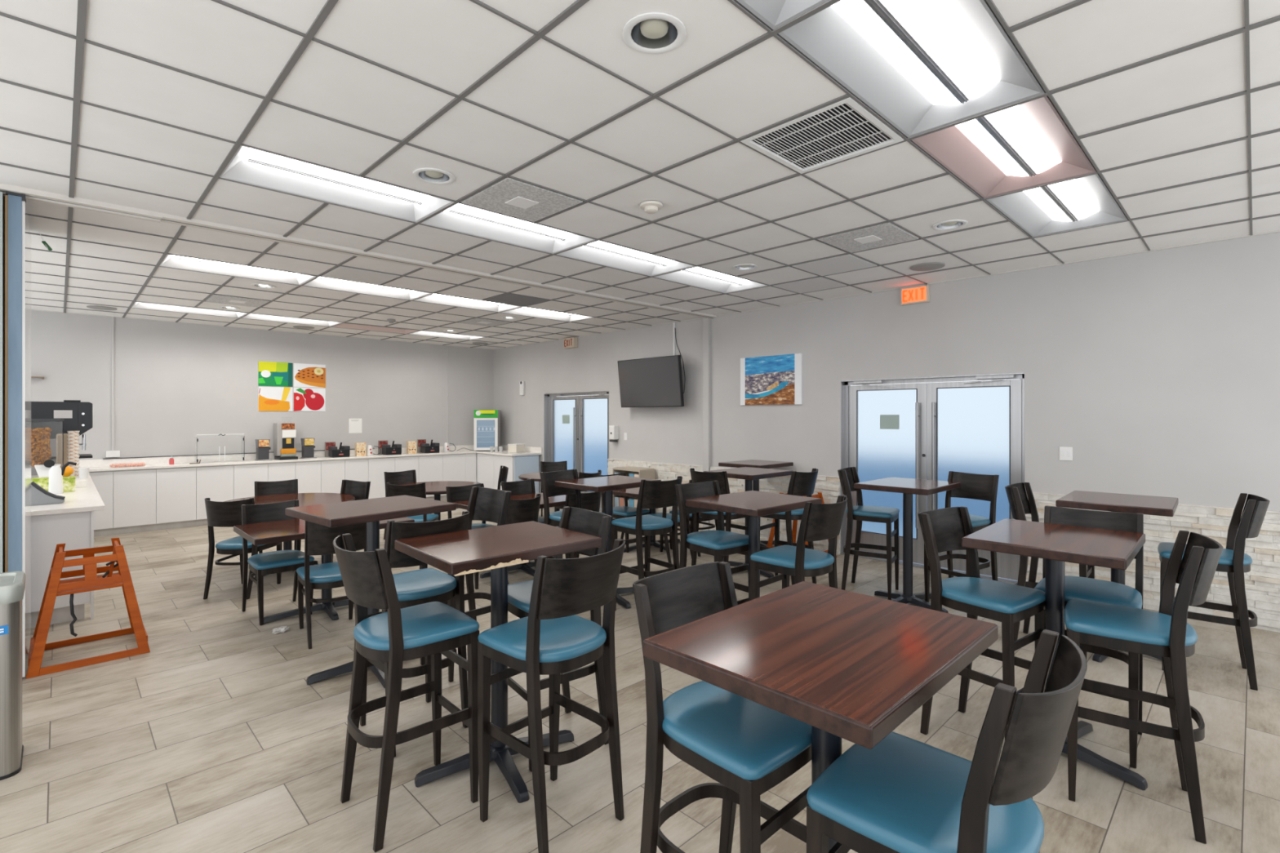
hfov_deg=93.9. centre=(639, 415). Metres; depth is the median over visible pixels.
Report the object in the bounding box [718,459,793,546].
table
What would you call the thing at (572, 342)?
exit sign
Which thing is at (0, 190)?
trim
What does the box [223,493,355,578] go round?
dining table
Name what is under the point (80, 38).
ceiling grid
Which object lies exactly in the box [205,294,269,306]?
ceiling vent
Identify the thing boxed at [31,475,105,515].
countertop
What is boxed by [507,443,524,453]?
box
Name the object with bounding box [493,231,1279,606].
wall
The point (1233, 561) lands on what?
bar stool
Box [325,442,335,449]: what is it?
print
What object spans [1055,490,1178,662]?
table
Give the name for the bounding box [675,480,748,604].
bar stool
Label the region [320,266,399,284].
ceiling vent
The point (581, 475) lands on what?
dining chair
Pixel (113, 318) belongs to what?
cable cover
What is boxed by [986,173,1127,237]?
ceiling light
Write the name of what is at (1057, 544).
table
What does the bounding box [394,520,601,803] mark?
table
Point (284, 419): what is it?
cup
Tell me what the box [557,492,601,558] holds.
dining chair
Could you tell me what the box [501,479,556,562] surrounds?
dining chair
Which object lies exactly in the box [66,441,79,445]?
paper cup
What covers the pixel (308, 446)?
dispenser
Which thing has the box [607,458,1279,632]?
wainscoting
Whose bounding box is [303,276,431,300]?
ceiling light
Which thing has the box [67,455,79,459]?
paper cup
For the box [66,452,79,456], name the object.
paper cup
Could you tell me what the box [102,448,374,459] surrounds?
cable
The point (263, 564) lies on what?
dining chair
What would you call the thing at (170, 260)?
ceiling light
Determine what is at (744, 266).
recessed light
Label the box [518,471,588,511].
round table
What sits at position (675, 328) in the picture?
cable
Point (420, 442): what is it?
print
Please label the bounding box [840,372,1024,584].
door
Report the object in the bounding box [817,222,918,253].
ceiling vent
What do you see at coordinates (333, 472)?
base cabinet
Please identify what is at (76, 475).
paper cup
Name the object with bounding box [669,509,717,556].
dining chair
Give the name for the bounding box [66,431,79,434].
paper cup
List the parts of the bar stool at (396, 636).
leg, backrest, leg, seat frame, seat, leg, leg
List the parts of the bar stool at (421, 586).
leg, leg, seat, seat frame, leg, backrest, leg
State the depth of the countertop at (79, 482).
6.11 m
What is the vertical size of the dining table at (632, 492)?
0.750 m
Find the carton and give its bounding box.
[31,475,75,492]
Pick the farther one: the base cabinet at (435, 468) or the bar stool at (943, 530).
the base cabinet at (435, 468)
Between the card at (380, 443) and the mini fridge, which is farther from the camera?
the mini fridge
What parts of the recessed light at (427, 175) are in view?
bulb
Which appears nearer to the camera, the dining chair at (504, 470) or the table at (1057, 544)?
the table at (1057, 544)
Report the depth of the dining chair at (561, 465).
9.86 m
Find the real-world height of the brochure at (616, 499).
0.312 m
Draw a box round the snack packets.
[109,462,146,467]
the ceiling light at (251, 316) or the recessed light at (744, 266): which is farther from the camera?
the ceiling light at (251, 316)
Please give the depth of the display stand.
9.20 m
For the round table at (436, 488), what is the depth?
7.69 m
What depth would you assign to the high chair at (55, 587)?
4.10 m
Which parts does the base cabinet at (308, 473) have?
door, door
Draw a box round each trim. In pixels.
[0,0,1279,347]
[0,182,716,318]
[0,190,714,318]
[31,230,1279,350]
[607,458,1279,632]
[702,317,711,530]
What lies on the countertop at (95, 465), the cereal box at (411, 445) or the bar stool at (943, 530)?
the cereal box at (411, 445)
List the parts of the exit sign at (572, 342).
plate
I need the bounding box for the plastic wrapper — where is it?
[271,626,288,634]
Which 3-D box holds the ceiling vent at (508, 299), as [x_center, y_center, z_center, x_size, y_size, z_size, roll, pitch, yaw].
[-1.518,-1.407,7.330,0.570,0.009,0.570,0,0,-44]
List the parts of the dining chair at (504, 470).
leg, backrest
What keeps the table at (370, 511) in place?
on the floor
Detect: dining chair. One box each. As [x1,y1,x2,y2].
[203,497,282,599]
[241,499,314,625]
[254,479,301,554]
[296,520,366,648]
[332,480,370,562]
[383,469,431,539]
[386,482,438,522]
[445,483,495,576]
[474,493,541,589]
[497,465,508,489]
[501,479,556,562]
[540,461,567,516]
[554,470,601,526]
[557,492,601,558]
[599,472,649,552]
[646,480,692,563]
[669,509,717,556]
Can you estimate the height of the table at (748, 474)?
1.067 m
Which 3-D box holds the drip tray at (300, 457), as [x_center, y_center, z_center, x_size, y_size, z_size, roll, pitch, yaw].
[-5.595,0.722,10.097,0.190,0.018,0.220,0,0,-44]
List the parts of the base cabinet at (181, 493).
door, kick plate, door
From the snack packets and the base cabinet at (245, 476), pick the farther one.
the base cabinet at (245, 476)
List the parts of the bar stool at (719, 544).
leg, backrest, seat, seat frame, leg, leg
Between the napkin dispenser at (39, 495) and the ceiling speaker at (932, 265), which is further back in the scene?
the ceiling speaker at (932, 265)
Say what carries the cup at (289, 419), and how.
on the machine at (284, 433)
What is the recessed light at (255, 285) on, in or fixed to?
in the ceiling
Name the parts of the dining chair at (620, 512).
leg, backrest, leg, leg, seat frame, seat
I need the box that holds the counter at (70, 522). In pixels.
[31,475,105,627]
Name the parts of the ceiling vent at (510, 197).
plate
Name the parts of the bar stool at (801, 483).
leg, seat frame, seat, leg, backrest, leg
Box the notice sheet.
[348,418,361,433]
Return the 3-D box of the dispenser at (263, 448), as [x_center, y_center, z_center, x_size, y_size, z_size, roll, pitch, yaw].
[-6.068,0.561,9.644,0.200,0.340,0.230,0,0,-44]
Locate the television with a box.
[617,355,684,407]
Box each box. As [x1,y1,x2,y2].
[106,450,119,457]
[355,442,365,456]
[406,440,416,453]
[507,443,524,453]
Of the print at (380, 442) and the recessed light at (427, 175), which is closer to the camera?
the recessed light at (427, 175)
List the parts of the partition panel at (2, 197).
panel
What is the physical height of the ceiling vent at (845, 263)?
0.009 m
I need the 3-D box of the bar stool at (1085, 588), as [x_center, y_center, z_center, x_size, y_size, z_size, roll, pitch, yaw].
[2.341,1.087,3.117,0.430,1.148,0.522,0,0,41]
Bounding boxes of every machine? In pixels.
[31,400,92,475]
[273,417,297,460]
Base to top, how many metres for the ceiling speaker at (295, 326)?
0.014 m
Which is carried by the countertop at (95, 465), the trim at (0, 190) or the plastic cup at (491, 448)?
the plastic cup at (491, 448)
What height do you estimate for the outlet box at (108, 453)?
0.090 m
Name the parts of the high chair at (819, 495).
frame, frame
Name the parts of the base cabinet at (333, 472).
door, door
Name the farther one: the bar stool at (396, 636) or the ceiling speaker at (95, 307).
the ceiling speaker at (95, 307)
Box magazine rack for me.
[612,466,655,519]
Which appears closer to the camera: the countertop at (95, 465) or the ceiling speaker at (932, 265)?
the ceiling speaker at (932, 265)
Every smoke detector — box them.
[386,319,395,323]
[640,200,662,213]
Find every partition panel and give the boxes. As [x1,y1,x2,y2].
[0,191,4,573]
[4,191,31,677]
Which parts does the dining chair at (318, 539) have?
leg, leg, seat, seat frame, backrest, leg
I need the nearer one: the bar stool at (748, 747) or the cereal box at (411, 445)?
the bar stool at (748, 747)
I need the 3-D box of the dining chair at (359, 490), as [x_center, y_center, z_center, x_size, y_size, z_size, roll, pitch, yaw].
[-3.355,1.208,6.711,0.430,0.907,0.577,0,0,26]
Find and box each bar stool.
[333,533,479,852]
[360,511,469,757]
[419,486,511,682]
[477,538,625,852]
[507,506,612,772]
[539,469,605,559]
[611,475,682,610]
[632,561,811,852]
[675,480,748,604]
[689,468,748,580]
[750,495,847,600]
[760,468,818,585]
[806,629,1087,852]
[837,466,899,599]
[917,506,1045,738]
[924,471,999,616]
[1004,482,1094,659]
[1034,505,1143,768]
[1064,530,1222,844]
[1157,493,1270,690]
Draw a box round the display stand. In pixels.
[194,433,244,462]
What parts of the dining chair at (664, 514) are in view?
leg, seat, leg, leg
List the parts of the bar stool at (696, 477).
leg, backrest, seat, seat frame, leg, leg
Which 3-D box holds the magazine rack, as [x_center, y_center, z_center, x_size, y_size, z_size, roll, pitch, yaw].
[-0.099,1.246,9.386,0.340,0.830,0.620,0,0,-44]
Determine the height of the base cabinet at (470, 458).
0.895 m
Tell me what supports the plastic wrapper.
on the floor
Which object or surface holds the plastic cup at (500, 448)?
on the countertop at (95, 465)
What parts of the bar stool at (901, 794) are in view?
leg, seat, seat frame, leg, backrest, leg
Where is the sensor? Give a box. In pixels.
[520,381,524,395]
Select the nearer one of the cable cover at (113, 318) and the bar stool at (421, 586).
the bar stool at (421, 586)
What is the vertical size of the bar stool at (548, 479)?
1.148 m
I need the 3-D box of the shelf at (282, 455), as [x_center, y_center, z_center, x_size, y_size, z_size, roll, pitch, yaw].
[-5.849,0.659,9.921,0.220,0.044,0.158,0,0,-44]
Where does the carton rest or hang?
on the counter at (70, 522)
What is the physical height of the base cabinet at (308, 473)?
0.895 m
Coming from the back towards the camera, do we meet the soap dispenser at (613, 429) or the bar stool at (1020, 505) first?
the soap dispenser at (613, 429)
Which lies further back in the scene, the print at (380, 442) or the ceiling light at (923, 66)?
the print at (380, 442)
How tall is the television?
0.751 m
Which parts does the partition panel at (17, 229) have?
panel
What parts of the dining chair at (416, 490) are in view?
backrest, seat, leg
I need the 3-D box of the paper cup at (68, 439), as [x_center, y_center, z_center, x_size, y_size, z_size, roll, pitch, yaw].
[-5.997,0.267,6.331,0.100,0.047,0.100,0,0,-44]
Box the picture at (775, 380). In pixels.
[740,353,802,404]
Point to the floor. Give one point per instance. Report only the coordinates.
(215, 738)
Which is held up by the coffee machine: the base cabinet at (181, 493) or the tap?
the tap
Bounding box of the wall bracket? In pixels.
[31,376,44,379]
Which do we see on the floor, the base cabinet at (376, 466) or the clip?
the base cabinet at (376, 466)
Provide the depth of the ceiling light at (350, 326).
9.93 m
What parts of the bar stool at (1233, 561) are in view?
leg, leg, seat, seat frame, leg, leg, backrest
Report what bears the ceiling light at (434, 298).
attached to the ceiling
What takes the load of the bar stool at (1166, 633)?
on the floor
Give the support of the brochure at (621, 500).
in the magazine rack
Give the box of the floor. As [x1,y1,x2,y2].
[0,499,1279,852]
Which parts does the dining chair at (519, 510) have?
leg, backrest, leg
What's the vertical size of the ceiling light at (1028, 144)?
0.135 m
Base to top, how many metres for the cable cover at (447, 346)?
2.014 m
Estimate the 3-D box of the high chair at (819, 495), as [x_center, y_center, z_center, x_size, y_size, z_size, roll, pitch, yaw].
[1.875,1.284,6.981,0.579,0.755,0.609,0,0,-44]
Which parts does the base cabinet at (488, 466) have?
door, door, panel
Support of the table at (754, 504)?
on the floor
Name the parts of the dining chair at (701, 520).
leg, seat, leg, leg, seat frame, leg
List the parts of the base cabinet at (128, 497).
door, kick plate, door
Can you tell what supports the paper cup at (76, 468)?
on the paper cup
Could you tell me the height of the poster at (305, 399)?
0.405 m
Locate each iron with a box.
[328,442,350,457]
[382,440,401,455]
[421,440,439,453]
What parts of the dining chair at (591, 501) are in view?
leg, backrest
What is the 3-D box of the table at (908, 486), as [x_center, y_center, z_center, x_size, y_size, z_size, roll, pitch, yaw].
[2.364,1.128,5.244,0.770,1.067,0.681,0,0,-44]
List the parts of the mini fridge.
pane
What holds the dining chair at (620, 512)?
on the floor
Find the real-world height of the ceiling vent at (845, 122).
0.081 m
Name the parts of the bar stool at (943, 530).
leg, backrest, leg, seat frame, seat, leg, leg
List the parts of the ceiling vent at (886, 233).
plate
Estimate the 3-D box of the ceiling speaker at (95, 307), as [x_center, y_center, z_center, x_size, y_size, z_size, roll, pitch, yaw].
[-7.067,-1.405,7.857,0.300,0.014,0.300,0,0,-44]
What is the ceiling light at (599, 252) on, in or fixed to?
attached to the ceiling
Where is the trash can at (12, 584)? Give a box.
[0,571,26,780]
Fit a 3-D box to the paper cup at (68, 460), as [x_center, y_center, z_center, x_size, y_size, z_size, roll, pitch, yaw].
[-5.997,0.491,6.331,0.100,0.047,0.100,0,0,-44]
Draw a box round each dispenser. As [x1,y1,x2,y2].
[31,418,64,477]
[31,481,65,506]
[48,462,76,494]
[60,433,68,476]
[254,439,271,461]
[300,438,316,458]
[365,444,380,455]
[443,442,455,452]
[608,425,618,441]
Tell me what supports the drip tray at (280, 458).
on the machine at (284, 433)
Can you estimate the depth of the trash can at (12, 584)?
2.75 m
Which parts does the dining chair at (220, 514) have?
leg, backrest, seat, leg, seat frame, leg, leg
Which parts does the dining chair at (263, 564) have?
leg, leg, backrest, seat frame, seat, leg, leg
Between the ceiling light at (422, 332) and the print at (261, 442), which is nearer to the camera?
the print at (261, 442)
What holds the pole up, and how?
attached to the wall at (1159, 370)
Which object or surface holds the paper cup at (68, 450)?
on the paper cup at (70, 454)
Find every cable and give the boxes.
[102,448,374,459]
[675,328,685,393]
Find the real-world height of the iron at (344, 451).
0.257 m
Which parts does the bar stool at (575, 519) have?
seat frame, seat, leg, leg, backrest, leg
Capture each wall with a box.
[31,310,493,460]
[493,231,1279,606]
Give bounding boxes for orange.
[62,466,73,476]
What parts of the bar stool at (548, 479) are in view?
leg, seat frame, backrest, leg, seat, leg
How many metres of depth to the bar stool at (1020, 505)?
4.30 m
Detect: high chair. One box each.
[25,537,150,679]
[766,492,836,557]
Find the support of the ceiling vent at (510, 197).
in the ceiling
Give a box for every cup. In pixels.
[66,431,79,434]
[66,434,79,438]
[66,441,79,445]
[66,444,79,448]
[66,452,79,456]
[66,458,79,462]
[67,437,79,441]
[67,448,79,452]
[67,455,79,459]
[68,462,79,466]
[70,473,79,478]
[71,466,79,470]
[78,467,89,478]
[281,417,286,422]
[287,417,291,422]
[489,446,493,452]
[498,446,502,452]
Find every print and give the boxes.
[258,440,269,446]
[304,438,314,445]
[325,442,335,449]
[378,440,387,448]
[417,440,426,446]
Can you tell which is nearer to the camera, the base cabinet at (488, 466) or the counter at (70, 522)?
the counter at (70, 522)
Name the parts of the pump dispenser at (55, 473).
handle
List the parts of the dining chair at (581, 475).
seat frame, backrest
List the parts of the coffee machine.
label plate, handle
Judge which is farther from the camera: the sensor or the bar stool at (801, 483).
the sensor
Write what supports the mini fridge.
on the countertop at (95, 465)
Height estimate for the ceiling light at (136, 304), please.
0.135 m
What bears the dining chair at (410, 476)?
on the floor
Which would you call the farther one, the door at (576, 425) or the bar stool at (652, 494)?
the door at (576, 425)
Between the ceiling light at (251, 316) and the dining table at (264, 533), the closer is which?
the dining table at (264, 533)
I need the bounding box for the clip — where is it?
[38,231,52,250]
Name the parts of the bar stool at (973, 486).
leg, leg, leg, backrest, seat, seat frame, leg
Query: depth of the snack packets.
8.42 m
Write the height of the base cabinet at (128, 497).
0.895 m
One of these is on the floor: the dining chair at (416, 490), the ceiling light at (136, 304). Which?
the dining chair at (416, 490)
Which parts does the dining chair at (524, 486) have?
leg, backrest, leg, seat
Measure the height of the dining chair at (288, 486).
0.907 m
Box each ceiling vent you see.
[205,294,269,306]
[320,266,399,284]
[459,317,510,326]
[461,177,582,222]
[484,293,548,306]
[740,97,903,173]
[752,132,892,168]
[773,276,846,293]
[792,253,877,275]
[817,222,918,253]
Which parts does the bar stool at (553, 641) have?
leg, leg, seat, seat frame, leg, backrest, leg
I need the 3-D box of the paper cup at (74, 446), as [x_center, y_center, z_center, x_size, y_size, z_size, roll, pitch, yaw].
[-5.997,0.342,6.331,0.100,0.047,0.100,0,0,-44]
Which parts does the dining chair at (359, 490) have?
leg, backrest, leg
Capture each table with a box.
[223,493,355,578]
[233,517,414,623]
[284,494,456,688]
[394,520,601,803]
[400,480,479,520]
[453,493,565,578]
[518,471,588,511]
[555,475,661,608]
[601,483,683,552]
[643,581,998,851]
[685,490,822,600]
[703,466,792,577]
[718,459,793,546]
[853,476,960,613]
[961,518,1147,790]
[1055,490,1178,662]
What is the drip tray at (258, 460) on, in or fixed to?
on the dispenser at (263, 448)
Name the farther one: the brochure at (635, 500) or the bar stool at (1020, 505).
the brochure at (635, 500)
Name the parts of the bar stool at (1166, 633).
leg, seat frame, seat, leg, leg, backrest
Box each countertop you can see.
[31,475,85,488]
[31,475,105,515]
[78,444,542,471]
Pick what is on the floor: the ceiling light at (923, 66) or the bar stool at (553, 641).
the bar stool at (553, 641)
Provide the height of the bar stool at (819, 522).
1.148 m
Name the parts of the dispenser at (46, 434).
lid, knob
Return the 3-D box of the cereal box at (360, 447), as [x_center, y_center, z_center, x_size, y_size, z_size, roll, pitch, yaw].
[-5.005,0.614,10.710,0.160,0.235,0.092,0,0,-44]
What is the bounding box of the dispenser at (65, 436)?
[60,433,68,476]
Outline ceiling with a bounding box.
[0,0,1279,349]
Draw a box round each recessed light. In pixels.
[218,306,240,310]
[250,283,275,288]
[413,167,454,184]
[442,329,457,332]
[500,316,517,319]
[622,11,686,53]
[732,263,757,270]
[932,219,968,230]
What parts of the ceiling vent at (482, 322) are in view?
plate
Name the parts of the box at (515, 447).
lid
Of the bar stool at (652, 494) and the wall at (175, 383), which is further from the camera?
the wall at (175, 383)
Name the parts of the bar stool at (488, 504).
leg, leg, leg, backrest, leg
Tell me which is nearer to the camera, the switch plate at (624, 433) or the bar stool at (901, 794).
the bar stool at (901, 794)
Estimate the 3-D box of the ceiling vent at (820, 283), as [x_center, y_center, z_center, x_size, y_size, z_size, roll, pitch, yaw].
[1.843,-1.407,6.496,0.570,0.009,0.570,0,0,-44]
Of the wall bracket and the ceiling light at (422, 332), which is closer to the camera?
the wall bracket
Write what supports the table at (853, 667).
on the floor
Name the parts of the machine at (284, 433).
panel, panel, panel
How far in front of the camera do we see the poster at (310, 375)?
10.35 m
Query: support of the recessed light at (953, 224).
in the ceiling
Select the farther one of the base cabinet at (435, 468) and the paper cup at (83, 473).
the base cabinet at (435, 468)
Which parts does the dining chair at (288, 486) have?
leg, backrest, leg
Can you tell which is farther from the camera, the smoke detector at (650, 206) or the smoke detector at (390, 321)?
the smoke detector at (390, 321)
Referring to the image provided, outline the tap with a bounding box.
[78,434,86,450]
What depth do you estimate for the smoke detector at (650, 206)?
3.97 m
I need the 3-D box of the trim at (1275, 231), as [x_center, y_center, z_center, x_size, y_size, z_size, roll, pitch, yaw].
[-1.594,-1.410,5.088,8.606,0.014,13.320,0,0,-44]
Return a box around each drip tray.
[78,453,92,458]
[254,458,271,461]
[274,456,297,460]
[300,457,316,458]
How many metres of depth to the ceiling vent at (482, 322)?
9.01 m
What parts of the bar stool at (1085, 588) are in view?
leg, leg, seat, backrest, leg, leg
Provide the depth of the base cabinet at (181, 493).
8.85 m
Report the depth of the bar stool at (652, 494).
4.87 m
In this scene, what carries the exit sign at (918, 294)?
attached to the wall at (1159, 370)
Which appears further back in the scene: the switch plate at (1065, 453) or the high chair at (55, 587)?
the switch plate at (1065, 453)
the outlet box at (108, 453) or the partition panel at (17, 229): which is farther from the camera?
the outlet box at (108, 453)
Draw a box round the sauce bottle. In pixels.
[168,456,173,464]
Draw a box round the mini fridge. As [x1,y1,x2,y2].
[473,409,500,450]
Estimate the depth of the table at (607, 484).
5.37 m
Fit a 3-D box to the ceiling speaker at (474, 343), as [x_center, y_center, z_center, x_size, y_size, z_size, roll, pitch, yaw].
[-3.135,-1.405,11.734,0.300,0.014,0.300,0,0,-44]
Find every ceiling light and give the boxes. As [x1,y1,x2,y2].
[131,302,247,317]
[159,254,316,284]
[219,145,453,222]
[241,313,341,326]
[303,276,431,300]
[333,323,417,333]
[409,330,483,339]
[414,293,520,311]
[420,203,595,253]
[502,306,592,321]
[556,240,693,276]
[654,266,767,293]
[736,0,828,30]
[778,0,1044,137]
[911,95,1096,198]
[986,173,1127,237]
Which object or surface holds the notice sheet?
attached to the wall at (175, 383)
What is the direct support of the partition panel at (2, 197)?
on the floor
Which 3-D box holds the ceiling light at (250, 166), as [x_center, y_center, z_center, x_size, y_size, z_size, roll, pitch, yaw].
[-1.860,-1.476,3.747,1.195,0.135,0.586,0,0,-44]
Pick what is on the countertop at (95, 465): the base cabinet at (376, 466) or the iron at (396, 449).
the iron at (396, 449)
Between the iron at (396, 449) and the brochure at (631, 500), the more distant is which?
the iron at (396, 449)
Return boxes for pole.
[672,322,675,355]
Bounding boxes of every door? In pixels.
[543,391,608,511]
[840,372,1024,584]
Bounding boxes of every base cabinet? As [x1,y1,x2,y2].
[88,468,155,536]
[155,464,233,530]
[233,462,267,499]
[267,460,320,493]
[320,457,368,493]
[368,455,418,498]
[417,453,465,500]
[465,453,476,482]
[476,453,538,493]
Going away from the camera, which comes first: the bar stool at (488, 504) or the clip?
the bar stool at (488, 504)
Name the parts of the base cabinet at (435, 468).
door, kick plate, door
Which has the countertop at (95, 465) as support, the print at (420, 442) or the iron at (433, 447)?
the iron at (433, 447)
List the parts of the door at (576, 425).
pane, handle, handle, pane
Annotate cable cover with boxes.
[111,317,114,450]
[447,346,448,443]
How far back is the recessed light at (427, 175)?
3.55 m
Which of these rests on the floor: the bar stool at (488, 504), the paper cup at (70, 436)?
the bar stool at (488, 504)
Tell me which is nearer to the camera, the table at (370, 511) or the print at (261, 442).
the table at (370, 511)
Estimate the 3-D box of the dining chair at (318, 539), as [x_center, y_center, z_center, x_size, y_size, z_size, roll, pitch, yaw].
[-2.337,1.208,4.555,0.430,0.907,0.577,0,0,-38]
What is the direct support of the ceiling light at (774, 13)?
attached to the ceiling
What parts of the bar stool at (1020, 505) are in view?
backrest, leg, leg, leg, leg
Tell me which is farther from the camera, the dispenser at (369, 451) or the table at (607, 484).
the dispenser at (369, 451)
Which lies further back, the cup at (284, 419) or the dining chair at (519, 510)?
the cup at (284, 419)
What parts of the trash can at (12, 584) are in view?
lid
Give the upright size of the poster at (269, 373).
0.405 m
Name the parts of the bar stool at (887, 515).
backrest, leg, leg, seat, seat frame, leg, leg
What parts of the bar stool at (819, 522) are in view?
leg, leg, seat, seat frame, leg, backrest, leg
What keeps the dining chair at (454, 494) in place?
on the floor
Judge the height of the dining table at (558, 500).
0.750 m
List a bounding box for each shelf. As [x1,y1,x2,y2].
[280,453,296,457]
[477,426,494,431]
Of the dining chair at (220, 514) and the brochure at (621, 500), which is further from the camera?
the brochure at (621, 500)
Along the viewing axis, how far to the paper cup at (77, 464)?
6.31 m
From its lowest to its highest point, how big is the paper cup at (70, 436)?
0.047 m
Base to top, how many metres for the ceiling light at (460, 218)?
0.135 m
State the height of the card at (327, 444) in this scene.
0.260 m
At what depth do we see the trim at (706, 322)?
8.56 m
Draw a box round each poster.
[257,360,293,386]
[257,386,292,411]
[293,363,325,387]
[293,387,325,411]
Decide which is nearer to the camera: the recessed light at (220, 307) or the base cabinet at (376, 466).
the recessed light at (220, 307)
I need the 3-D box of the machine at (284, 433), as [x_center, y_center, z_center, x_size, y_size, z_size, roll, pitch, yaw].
[-5.873,0.381,9.917,0.280,0.700,0.330,0,0,-44]
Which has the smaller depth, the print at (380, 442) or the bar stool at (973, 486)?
the bar stool at (973, 486)
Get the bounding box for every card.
[324,441,335,457]
[377,440,387,454]
[417,439,426,453]
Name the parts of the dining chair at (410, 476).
leg, backrest, leg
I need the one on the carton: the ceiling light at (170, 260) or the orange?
the orange
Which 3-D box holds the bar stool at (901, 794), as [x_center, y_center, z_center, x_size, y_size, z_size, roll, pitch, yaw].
[0.711,1.087,1.392,0.522,1.148,0.430,0,0,44]
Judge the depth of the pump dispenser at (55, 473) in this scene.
5.59 m
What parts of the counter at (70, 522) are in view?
kick plate, post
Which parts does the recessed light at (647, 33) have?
bulb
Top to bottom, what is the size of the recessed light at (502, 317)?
0.095 m
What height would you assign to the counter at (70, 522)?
0.922 m
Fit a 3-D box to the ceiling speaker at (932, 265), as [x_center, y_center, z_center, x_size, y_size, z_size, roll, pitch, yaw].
[2.726,-1.405,5.674,0.300,0.014,0.300,0,0,-44]
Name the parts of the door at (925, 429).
closer arm, pane, handle, handle, pane, closer arm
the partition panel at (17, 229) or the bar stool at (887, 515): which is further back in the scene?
the bar stool at (887, 515)
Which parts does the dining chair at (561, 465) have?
leg, backrest, leg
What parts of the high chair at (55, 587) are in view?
frame, rail, rail, rail, rail, seat, rail, rail, post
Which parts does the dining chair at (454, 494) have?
leg, backrest, leg, seat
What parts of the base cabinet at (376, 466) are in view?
door, door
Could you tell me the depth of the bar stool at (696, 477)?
5.57 m
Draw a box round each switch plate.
[623,432,626,439]
[1059,446,1072,460]
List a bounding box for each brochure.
[614,497,620,506]
[619,497,624,506]
[629,498,634,506]
[634,499,637,507]
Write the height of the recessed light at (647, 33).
0.095 m
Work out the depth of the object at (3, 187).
4.68 m
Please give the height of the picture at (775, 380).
0.640 m
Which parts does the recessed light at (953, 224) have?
bulb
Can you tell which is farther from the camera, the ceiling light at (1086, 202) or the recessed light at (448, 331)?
the recessed light at (448, 331)
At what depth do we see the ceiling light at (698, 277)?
6.45 m
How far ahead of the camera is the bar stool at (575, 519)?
3.00 m
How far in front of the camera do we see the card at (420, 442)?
11.60 m
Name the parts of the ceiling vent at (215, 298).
plate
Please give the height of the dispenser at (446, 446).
0.185 m
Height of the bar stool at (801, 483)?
1.148 m
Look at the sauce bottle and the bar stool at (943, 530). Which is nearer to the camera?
the bar stool at (943, 530)
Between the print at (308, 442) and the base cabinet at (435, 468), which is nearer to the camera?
the print at (308, 442)
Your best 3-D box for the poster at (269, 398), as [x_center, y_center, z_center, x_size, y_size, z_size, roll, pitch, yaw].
[-6.089,-0.269,9.999,0.500,0.405,0.011,0,0,-44]
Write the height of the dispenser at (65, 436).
0.460 m
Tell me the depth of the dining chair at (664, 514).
6.91 m
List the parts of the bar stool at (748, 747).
leg, backrest, leg, seat, seat frame, leg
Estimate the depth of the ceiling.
3.06 m
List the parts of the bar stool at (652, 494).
leg, leg, seat, seat frame, leg, backrest, leg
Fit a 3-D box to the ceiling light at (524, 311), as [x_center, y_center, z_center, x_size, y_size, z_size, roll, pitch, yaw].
[-1.287,-1.476,8.405,1.195,0.135,0.586,0,0,-44]
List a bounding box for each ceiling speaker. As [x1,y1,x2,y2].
[86,305,117,310]
[293,325,314,328]
[472,342,488,344]
[910,262,945,271]
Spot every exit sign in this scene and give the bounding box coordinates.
[564,337,577,348]
[900,284,929,305]
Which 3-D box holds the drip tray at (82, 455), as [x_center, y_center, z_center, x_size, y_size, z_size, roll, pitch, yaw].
[-6.641,0.480,6.877,0.500,0.030,0.420,0,0,-44]

